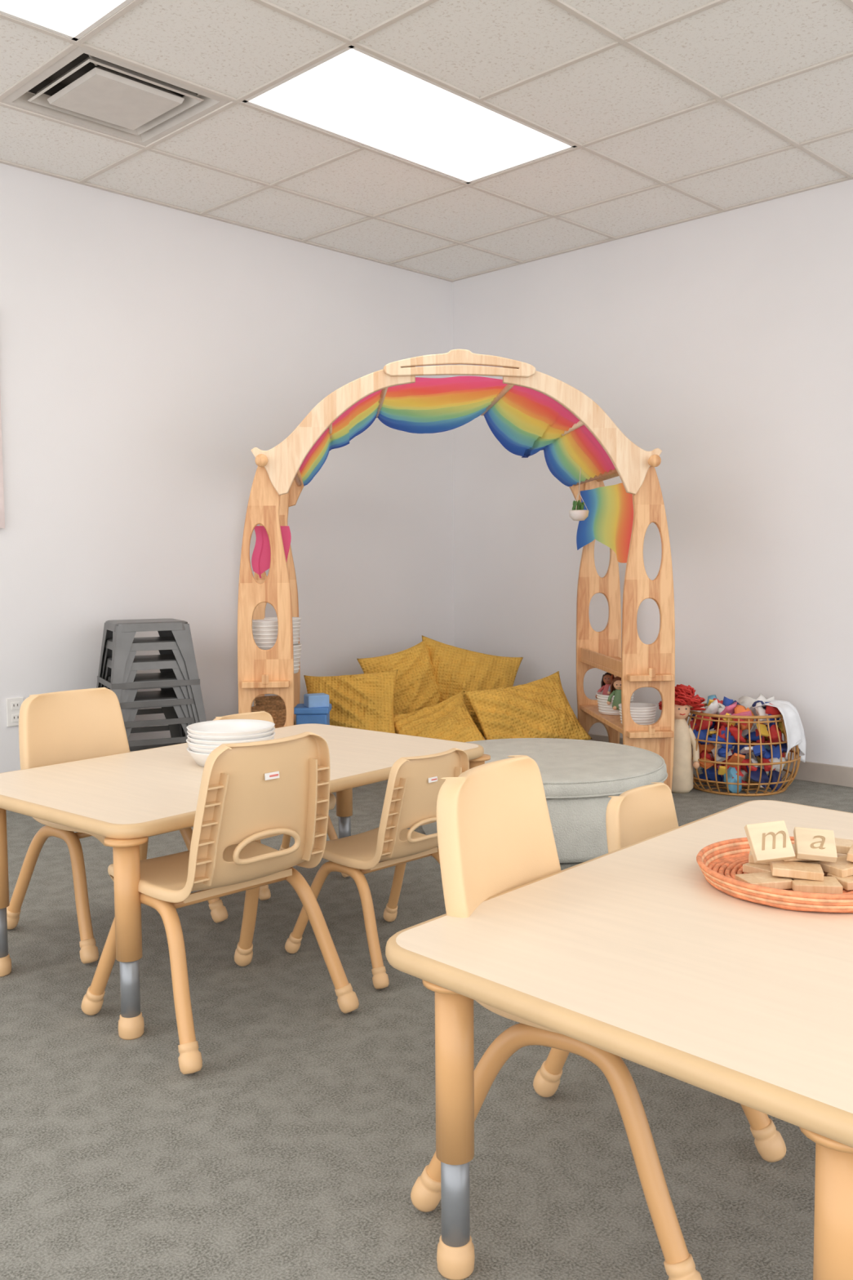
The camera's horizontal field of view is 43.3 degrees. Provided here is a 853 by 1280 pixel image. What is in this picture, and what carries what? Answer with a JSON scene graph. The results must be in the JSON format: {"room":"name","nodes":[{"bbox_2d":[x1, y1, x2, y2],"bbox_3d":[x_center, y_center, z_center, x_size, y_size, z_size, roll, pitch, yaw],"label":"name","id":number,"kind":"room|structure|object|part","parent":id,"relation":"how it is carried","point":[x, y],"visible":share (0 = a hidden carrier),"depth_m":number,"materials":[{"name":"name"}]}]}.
{"room":"children's room","nodes":[
{"label":"children's room","id":0,"kind":"room"},
{"bbox_2d":[0,163,453,773],"bbox_3d":[-2.406,-0.679,3.883,0.120,2.864,7.440,4,6,44],"label":"wall","id":1,"kind":"structure","parent":0,"point":[147,348],"depth_m":5.08,"materials":[{"name":"paint"}]},
{"bbox_2d":[0,401,4,528],"bbox_3d":[-2.184,-0.877,3.994,0.024,0.900,1.220,4,6,44],"label":"board","id":2,"kind":"object","parent":1,"relation":"attached to","point":[2,495],"visible":1,"depth_m":4.43,"materials":[{"name":"white"}]},
{"bbox_2d":[5,697,23,726],"bbox_3d":[-1.734,0.303,4.537,0.012,0.120,0.075,4,6,44],"label":"wall outlet","id":3,"kind":"object","parent":1,"relation":"attached to","point":[12,704],"visible":0.81,"depth_m":4.53,"materials":[{"name":"white plastic"}]},
{"bbox_2d":[0,737,852,1279],"bbox_3d":[0.146,0.959,1.501,7.000,0.100,7.200,4,6,44],"label":"floor","id":4,"kind":"structure","parent":0,"point":[299,1145],"depth_m":1.94,"materials":[{"name":"carpet"}]},
{"bbox_2d":[6,687,228,964],"bbox_3d":[-0.879,0.479,3.005,0.462,0.651,0.457,3,5,41],"label":"chair","id":5,"kind":"object","parent":4,"relation":"on","point":[56,727],"visible":0.39,"depth_m":3.04,"materials":[{"name":"plastic"}]},
{"bbox_3d":[-0.876,0.646,3.016,0.457,0.317,0.457,3,5,41],"label":"leg frame","id":6,"kind":"part","parent":5,"relation":"part of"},
{"bbox_2d":[125,689,188,751],"bbox_3d":[-1.197,0.464,4.645,0.433,0.457,0.433,-2,5,-26],"label":"metal stool","id":7,"kind":"object","parent":4,"relation":"on","point":[169,711],"visible":0.27,"depth_m":4.65,"materials":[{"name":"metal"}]},
{"bbox_2d":[105,671,191,746],"bbox_3d":[-1.197,0.384,4.639,0.433,0.457,0.433,-2,5,-26],"label":"metal stool","id":8,"kind":"object","parent":7,"relation":"on","point":[168,676],"visible":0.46,"depth_m":4.53,"materials":[{"name":"metal"}]},
{"bbox_2d":[102,654,195,742],"bbox_3d":[-1.198,0.305,4.633,0.433,0.457,0.433,-2,5,-26],"label":"metal stool","id":9,"kind":"object","parent":8,"relation":"on","point":[164,663],"visible":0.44,"depth_m":4.51,"materials":[{"name":"metal"}]},
{"bbox_2d":[98,636,199,735],"bbox_3d":[-1.198,0.225,4.627,0.433,0.457,0.433,-2,5,-26],"label":"metal stool","id":10,"kind":"object","parent":9,"relation":"on","point":[165,645],"visible":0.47,"depth_m":4.51,"materials":[{"name":"metal"}]},
{"bbox_2d":[96,618,206,722],"bbox_3d":[-1.199,0.145,4.622,0.433,0.457,0.433,-2,5,-26],"label":"metal stool","id":11,"kind":"object","parent":10,"relation":"on","point":[122,632],"visible":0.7,"depth_m":4.50,"materials":[{"name":"metal"}]},
{"bbox_2d":[80,731,359,1074],"bbox_3d":[-0.467,0.519,2.407,0.457,0.651,0.462,-4,6,-44],"label":"chair","id":12,"kind":"object","parent":4,"relation":"on","point":[250,792],"visible":0.94,"depth_m":2.27,"materials":[{"name":"plastic"}]},
{"bbox_3d":[-0.467,0.686,2.420,0.457,0.317,0.457,-4,6,-44],"label":"leg frame","id":13,"kind":"part","parent":12,"relation":"part of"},
{"bbox_2d":[0,723,490,1039],"bbox_3d":[-0.516,0.572,3.007,0.795,0.466,1.320,3,5,40],"label":"table","id":14,"kind":"object","parent":4,"relation":"on","point":[128,798],"visible":0.69,"depth_m":2.65,"materials":[{"name":"beige laminate"}]},
{"bbox_3d":[-1.066,0.616,2.668,0.090,0.434,0.090,3,5,40],"label":"leg","id":15,"kind":"part","parent":14,"relation":"part of","materials":[{"name":"grey metal"}]},
{"bbox_3d":[-0.640,0.639,2.312,0.090,0.434,0.090,3,5,40],"label":"leg","id":16,"kind":"part","parent":14,"relation":"part of","materials":[{"name":"grey metal"}]},
{"bbox_2d":[186,719,275,766],"bbox_3d":[-0.541,0.288,2.981,0.245,0.104,0.244,4,6,44],"label":"bowls","id":17,"kind":"object","parent":14,"relation":"on","point":[203,737],"visible":0.53,"depth_m":2.91,"materials":[{"name":"white ceramic"}]},
{"bbox_3d":[-0.276,0.543,3.608,0.090,0.434,0.090,3,5,40],"label":"leg","id":18,"kind":"part","parent":14,"relation":"part of","materials":[{"name":"grey metal"}]},
{"bbox_3d":[0.150,0.565,3.252,0.090,0.434,0.090,3,5,40],"label":"leg","id":19,"kind":"part","parent":14,"relation":"part of","materials":[{"name":"grey metal"}]},
{"bbox_2d":[213,711,348,900],"bbox_3d":[-0.493,0.510,3.457,0.369,0.521,0.366,4,6,44],"label":"chair","id":20,"kind":"object","parent":4,"relation":"on","point":[264,894],"visible":0.23,"depth_m":3.50,"materials":[{"name":"plastic"}]},
{"bbox_3d":[-0.490,0.643,3.466,0.366,0.254,0.366,4,6,44],"label":"leg frame","id":21,"kind":"part","parent":20,"relation":"part of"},
{"bbox_2d":[293,693,331,724],"bbox_3d":[-0.517,0.456,4.905,0.160,0.425,0.160,0,4,0],"label":"bin","id":22,"kind":"object","parent":4,"relation":"on","point":[316,708],"visible":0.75,"depth_m":4.83,"materials":[{"name":"blue plastic"}]},
{"bbox_2d":[303,669,397,733],"bbox_3d":[-0.370,0.381,5.246,0.504,0.452,0.255,0,4,6],"label":"throw pillow","id":23,"kind":"object","parent":4,"relation":"on","point":[365,701],"visible":0.58,"depth_m":5.21,"materials":[{"name":"yellow fabric"}]},
{"bbox_2d":[284,747,469,989],"bbox_3d":[-0.107,0.542,2.784,0.384,0.547,0.388,-4,6,-44],"label":"chair","id":24,"kind":"object","parent":4,"relation":"on","point":[414,784],"visible":0.84,"depth_m":2.65,"materials":[{"name":"plastic"}]},
{"bbox_3d":[-0.107,0.682,2.796,0.384,0.266,0.384,-4,6,-44],"label":"leg frame","id":25,"kind":"part","parent":24,"relation":"part of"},
{"bbox_2d":[356,640,441,715],"bbox_3d":[-0.077,0.299,5.578,0.525,0.602,0.230,-2,5,-27],"label":"throw pillow","id":26,"kind":"object","parent":4,"relation":"on","point":[416,687],"visible":0.51,"depth_m":5.53,"materials":[{"name":"yellow fabric"}]},
{"bbox_2d":[393,691,484,742],"bbox_3d":[0.051,0.449,5.269,0.473,0.360,0.328,-1,4,-14],"label":"throw pillow","id":27,"kind":"object","parent":4,"relation":"on","point":[450,719],"visible":0.5,"depth_m":5.26,"materials":[{"name":"yellow fabric"}]},
{"bbox_2d":[237,349,675,791],"bbox_3d":[0.102,-0.272,4.867,1.834,1.873,1.016,-1,4,-5],"label":"arch","id":28,"kind":"object","parent":4,"relation":"on","point":[277,485],"visible":0.71,"depth_m":4.45,"materials":[{"name":"brown wood"}]},
{"bbox_3d":[-0.661,-0.029,4.409,0.227,1.465,0.026,-1,4,-5],"label":"leg panel","id":29,"kind":"part","parent":28,"relation":"part of","materials":[{"name":"brown wood"}]},
{"bbox_2d":[251,704,286,728],"bbox_3d":[-0.670,0.342,4.606,0.177,0.105,0.177,-1,4,-5],"label":"storage basket","id":30,"kind":"object","parent":28,"relation":"on","point":[277,713],"visible":0.27,"depth_m":4.55,"materials":[{"name":"wicker"}]},
{"bbox_2d":[254,695,284,706],"bbox_3d":[-0.699,0.318,4.934,0.177,0.105,0.177,-1,4,-5],"label":"storage basket","id":31,"kind":"object","parent":28,"relation":"on","point":[269,700],"visible":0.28,"depth_m":4.87,"materials":[{"name":"wicker"}]},
{"bbox_2d":[251,525,291,578],"bbox_3d":[-0.638,-0.361,4.427,0.164,0.215,0.009,-2,4,-16],"label":"drape","id":32,"kind":"object","parent":28,"relation":"attached to","point":[260,558],"visible":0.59,"depth_m":4.42,"materials":[{"name":"pink fabric"}]},
{"bbox_3d":[-0.736,-0.089,5.253,0.227,1.465,0.026,-1,4,-5],"label":"leg panel","id":33,"kind":"part","parent":28,"relation":"part of","materials":[{"name":"brown wood"}]},
{"bbox_3d":[-0.455,-0.915,5.247,0.665,0.530,0.028,-1,4,-5],"label":"arch arm","id":34,"kind":"part","parent":28,"relation":"part of","materials":[{"name":"brown wood"}]},
{"bbox_2d":[293,643,302,673],"bbox_3d":[-0.639,0.082,4.721,0.183,0.125,0.183,-1,4,-5],"label":"storage basket","id":35,"kind":"object","parent":28,"relation":"on","point":[296,647],"visible":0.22,"depth_m":4.68,"materials":[{"name":"white fabric"}]},
{"bbox_2d":[263,617,301,644],"bbox_3d":[-0.630,-0.040,4.713,0.162,0.115,0.162,-1,4,-5],"label":"storage basket","id":36,"kind":"object","parent":35,"relation":"on","point":[296,622],"visible":0.25,"depth_m":4.68,"materials":[{"name":"white fabric"}]},
{"bbox_3d":[-0.376,-0.851,4.348,0.665,0.530,0.028,-1,4,-5],"label":"arch arm","id":37,"kind":"part","parent":28,"relation":"part of","materials":[{"name":"brown wood"}]},
{"bbox_2d":[298,376,615,486],"bbox_3d":[0.096,-0.914,4.833,1.310,0.393,0.845,-1,4,-5],"label":"rainbow silk","id":38,"kind":"object","parent":28,"relation":"attached to","point":[526,422],"visible":0.98,"depth_m":4.80,"materials":[{"name":"multicoloured fabric"}]},
{"bbox_3d":[0.135,-1.119,4.349,0.620,0.109,0.022,-1,4,-5],"label":"plate","id":39,"kind":"part","parent":28,"relation":"part of","materials":[{"name":"brown wood"}]},
{"bbox_3d":[0.566,-0.929,5.336,0.665,0.530,0.028,-1,4,-5],"label":"arch arm","id":40,"kind":"part","parent":28,"relation":"part of","materials":[{"name":"brown wood"}]},
{"bbox_2d":[568,467,589,520],"bbox_3d":[0.695,-0.674,4.905,0.092,0.260,0.092,-1,4,-5],"label":"hanging planter","id":41,"kind":"object","parent":28,"relation":"hanging from","point":[577,513],"visible":1,"depth_m":4.89,"materials":[{"name":"white ceramic"}]},
{"bbox_3d":[0.645,-0.865,4.438,0.665,0.530,0.028,-1,4,-5],"label":"arch arm","id":42,"kind":"part","parent":28,"relation":"part of","materials":[{"name":"brown wood"}]},
{"bbox_3d":[0.864,-0.111,5.393,0.227,1.465,0.026,-1,4,-5],"label":"leg panel","id":43,"kind":"part","parent":28,"relation":"part of","materials":[{"name":"brown wood"}]},
{"bbox_2d":[576,482,633,563],"bbox_3d":[0.833,-0.529,4.923,0.121,0.353,0.770,-1,4,-5],"label":"drape","id":44,"kind":"object","parent":28,"relation":"hanging from","point":[610,520],"depth_m":4.94,"materials":[{"name":"multicoloured fabric"}]},
{"bbox_2d":[595,691,634,715],"bbox_3d":[0.893,0.300,5.093,0.177,0.095,0.177,-1,4,-5],"label":"storage basket","id":45,"kind":"object","parent":28,"relation":"on","point":[604,708],"visible":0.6,"depth_m":5.04,"materials":[{"name":"white fabric"}]},
{"bbox_2d":[595,672,611,698],"bbox_3d":[0.873,0.230,5.155,0.109,0.151,0.092,2,5,29],"label":"doll","id":46,"kind":"object","parent":45,"relation":"in","point":[606,677],"visible":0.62,"depth_m":5.14},
{"bbox_2d":[607,674,617,694],"bbox_3d":[0.904,0.203,5.068,0.102,0.156,0.082,-1,4,-4],"label":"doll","id":47,"kind":"object","parent":45,"relation":"in","point":[613,676],"visible":0.12,"depth_m":5.07},
{"bbox_2d":[607,676,631,710],"bbox_3d":[0.890,0.246,5.009,0.099,0.156,0.086,-1,4,-13],"label":"doll","id":48,"kind":"object","parent":45,"relation":"in","point":[615,686],"visible":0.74,"depth_m":4.99},
{"bbox_2d":[618,702,657,724],"bbox_3d":[0.926,0.329,4.715,0.166,0.090,0.166,-1,4,-5],"label":"storage basket","id":49,"kind":"object","parent":28,"relation":"on","point":[642,713],"visible":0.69,"depth_m":4.65,"materials":[{"name":"white fabric"}]},
{"bbox_3d":[0.939,-0.051,4.549,0.227,1.465,0.026,-1,4,-5],"label":"leg panel","id":50,"kind":"part","parent":28,"relation":"part of","materials":[{"name":"brown wood"}]},
{"bbox_3d":[-0.667,0.101,4.533,0.166,0.115,0.166,-1,4,-5],"label":"storage basket","id":51,"kind":"object","parent":28,"relation":"on","visible":0},
{"bbox_2d":[252,619,278,649],"bbox_3d":[-0.668,-0.021,4.525,0.158,0.125,0.158,-1,4,-5],"label":"storage basket","id":52,"kind":"object","parent":51,"relation":"on","point":[264,632],"visible":0.48,"depth_m":4.46,"materials":[{"name":"white fabric"}]},
{"bbox_2d":[422,635,523,737],"bbox_3d":[0.246,0.257,5.684,0.627,0.563,0.290,-1,4,-12],"label":"throw pillow","id":53,"kind":"object","parent":4,"relation":"on","point":[456,669],"visible":0.47,"depth_m":5.65,"materials":[{"name":"yellow fabric"}]},
{"bbox_2d":[463,671,591,740],"bbox_3d":[0.483,0.409,5.316,0.604,0.478,0.301,-1,4,-9],"label":"throw pillow","id":54,"kind":"object","parent":4,"relation":"on","point":[541,708],"visible":0.72,"depth_m":5.23,"materials":[{"name":"yellow fabric"}]},
{"bbox_2d":[422,737,667,862],"bbox_3d":[0.429,0.580,4.032,0.927,0.288,0.927,4,6,44],"label":"round ottoman","id":55,"kind":"object","parent":4,"relation":"on","point":[580,777],"visible":0.51,"depth_m":3.68,"materials":[{"name":"grey fabric"}]},
{"bbox_2d":[410,755,786,1279],"bbox_3d":[0.287,0.552,1.733,0.475,0.670,0.471,2,5,32],"label":"chair","id":56,"kind":"object","parent":4,"relation":"on","point":[495,836],"visible":0.46,"depth_m":1.70,"materials":[{"name":"plastic"}]},
{"bbox_3d":[0.290,0.724,1.744,0.471,0.327,0.471,2,5,32],"label":"leg frame","id":57,"kind":"part","parent":56,"relation":"part of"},
{"bbox_2d":[385,800,852,1279],"bbox_3d":[0.622,0.652,1.772,0.800,0.466,1.316,3,6,42],"label":"table","id":58,"kind":"object","parent":4,"relation":"on","point":[630,953],"visible":0.96,"depth_m":1.48,"materials":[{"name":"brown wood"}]},
{"bbox_3d":[0.041,0.690,1.533,0.090,0.434,0.090,3,6,42],"label":"leg","id":59,"kind":"part","parent":58,"relation":"part of","materials":[{"name":"grey metal"}]},
{"bbox_2d":[696,836,852,912],"bbox_3d":[0.644,0.396,1.830,0.359,0.035,0.359,-1,4,-10],"label":"woven tray","id":60,"kind":"object","parent":58,"relation":"on","point":[718,861],"visible":0.4,"depth_m":1.73,"materials":[{"name":"wicker"}]},
{"bbox_2d":[735,820,852,893],"bbox_3d":[0.650,0.352,1.824,0.272,0.097,0.210,0,4,0],"label":"blocks","id":61,"kind":"object","parent":60,"relation":"on","point":[774,861],"visible":0.99,"depth_m":1.79,"materials":[{"name":"brown wood"}]},
{"bbox_3d":[0.434,0.716,1.130,0.090,0.434,0.090,3,6,42],"label":"leg","id":62,"kind":"part","parent":58,"relation":"part of","materials":[{"name":"grey metal"}]},
{"bbox_2d":[605,782,679,853],"bbox_3d":[0.583,0.588,2.214,0.374,0.527,0.370,3,5,40],"label":"chair","id":63,"kind":"object","parent":4,"relation":"on","point":[638,814],"visible":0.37,"depth_m":2.30,"materials":[{"name":"plastic"}]},
{"bbox_2d":[658,684,706,793],"bbox_3d":[1.122,0.431,4.742,0.212,0.473,0.198,-1,4,-5],"label":"doll","id":64,"kind":"object","parent":4,"relation":"on","point":[685,738],"visible":0.7,"depth_m":4.68,"materials":[{"name":"beige fabric"}]},
{"bbox_2d":[684,693,806,795],"bbox_3d":[1.403,0.464,4.820,0.535,0.444,0.550,-3,5,-34],"label":"basket","id":65,"kind":"object","parent":4,"relation":"on","point":[732,722],"visible":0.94,"depth_m":4.71,"materials":[{"name":"gold metal"}]},
{"bbox_2d":[0,0,852,279],"bbox_3d":[0.201,-1.782,1.633,6.647,0.020,6.625,4,6,44],"label":"ceiling","id":66,"kind":"structure","parent":0,"point":[233,48],"depth_m":4.01,"materials":[{"name":"tile"}]},
{"bbox_2d":[0,0,133,40],"bbox_3d":[-1.311,-1.841,2.749,0.586,0.012,1.196,4,6,44],"label":"frame","id":67,"kind":"object","parent":66,"relation":"attached to","point":[122,3],"visible":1,"depth_m":3.26,"materials":[{"name":"white metal"}]},
{"bbox_2d":[0,0,121,35],"bbox_3d":[-1.311,-1.845,2.749,0.556,0.006,1.166,4,6,44],"label":"diffuser","id":68,"kind":"object","parent":67,"relation":"attached to","point":[69,16],"visible":1,"depth_m":3.21,"materials":[{"name":"white plastic"}]},
{"bbox_2d":[0,46,231,146],"bbox_3d":[-1.106,-1.964,3.823,0.586,0.114,0.586,4,6,44],"label":"ceiling air vent","id":69,"kind":"object","parent":66,"relation":"in","point":[86,88],"depth_m":3.82,"materials":[{"name":"white metal"}]},
{"bbox_2d":[242,45,577,183],"bbox_3d":[-0.029,-1.944,4.051,0.586,0.012,1.196,4,6,44],"label":"frame","id":70,"kind":"object","parent":66,"relation":"attached to","point":[248,100],"visible":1,"depth_m":4.04,"materials":[{"name":"white plastic"}]},
{"bbox_2d":[251,48,568,180],"bbox_3d":[-0.029,-1.948,4.051,0.556,0.006,1.166,4,6,44],"label":"diffuser","id":71,"kind":"object","parent":70,"relation":"attached to","point":[354,94],"visible":1,"depth_m":4.00,"materials":[{"name":"white plastic"}]},
{"bbox_2d":[0,0,852,282],"bbox_3d":[0.201,-1.768,1.627,6.657,0.008,6.635,4,6,44],"label":"ceiling grid","id":72,"kind":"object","parent":66,"relation":"attached to","point":[620,40],"depth_m":4.10,"materials":[{"name":"white metal"}]},
{"bbox_2d":[452,178,852,767],"bbox_3d":[2.699,-0.726,3.998,7.000,2.864,0.120,4,6,44],"label":"wall","id":73,"kind":"structure","parent":0,"point":[722,344],"depth_m":5.22,"materials":[{"name":"paint"}]},
{"bbox_2d":[588,733,852,787],"bbox_3d":[2.667,0.661,4.046,6.988,0.090,0.012,4,6,44],"label":"baseboard","id":74,"kind":"structure","parent":73,"relation":"attached to","point":[841,775],"depth_m":4.90,"materials":[{"name":"plastic"}]}
]}

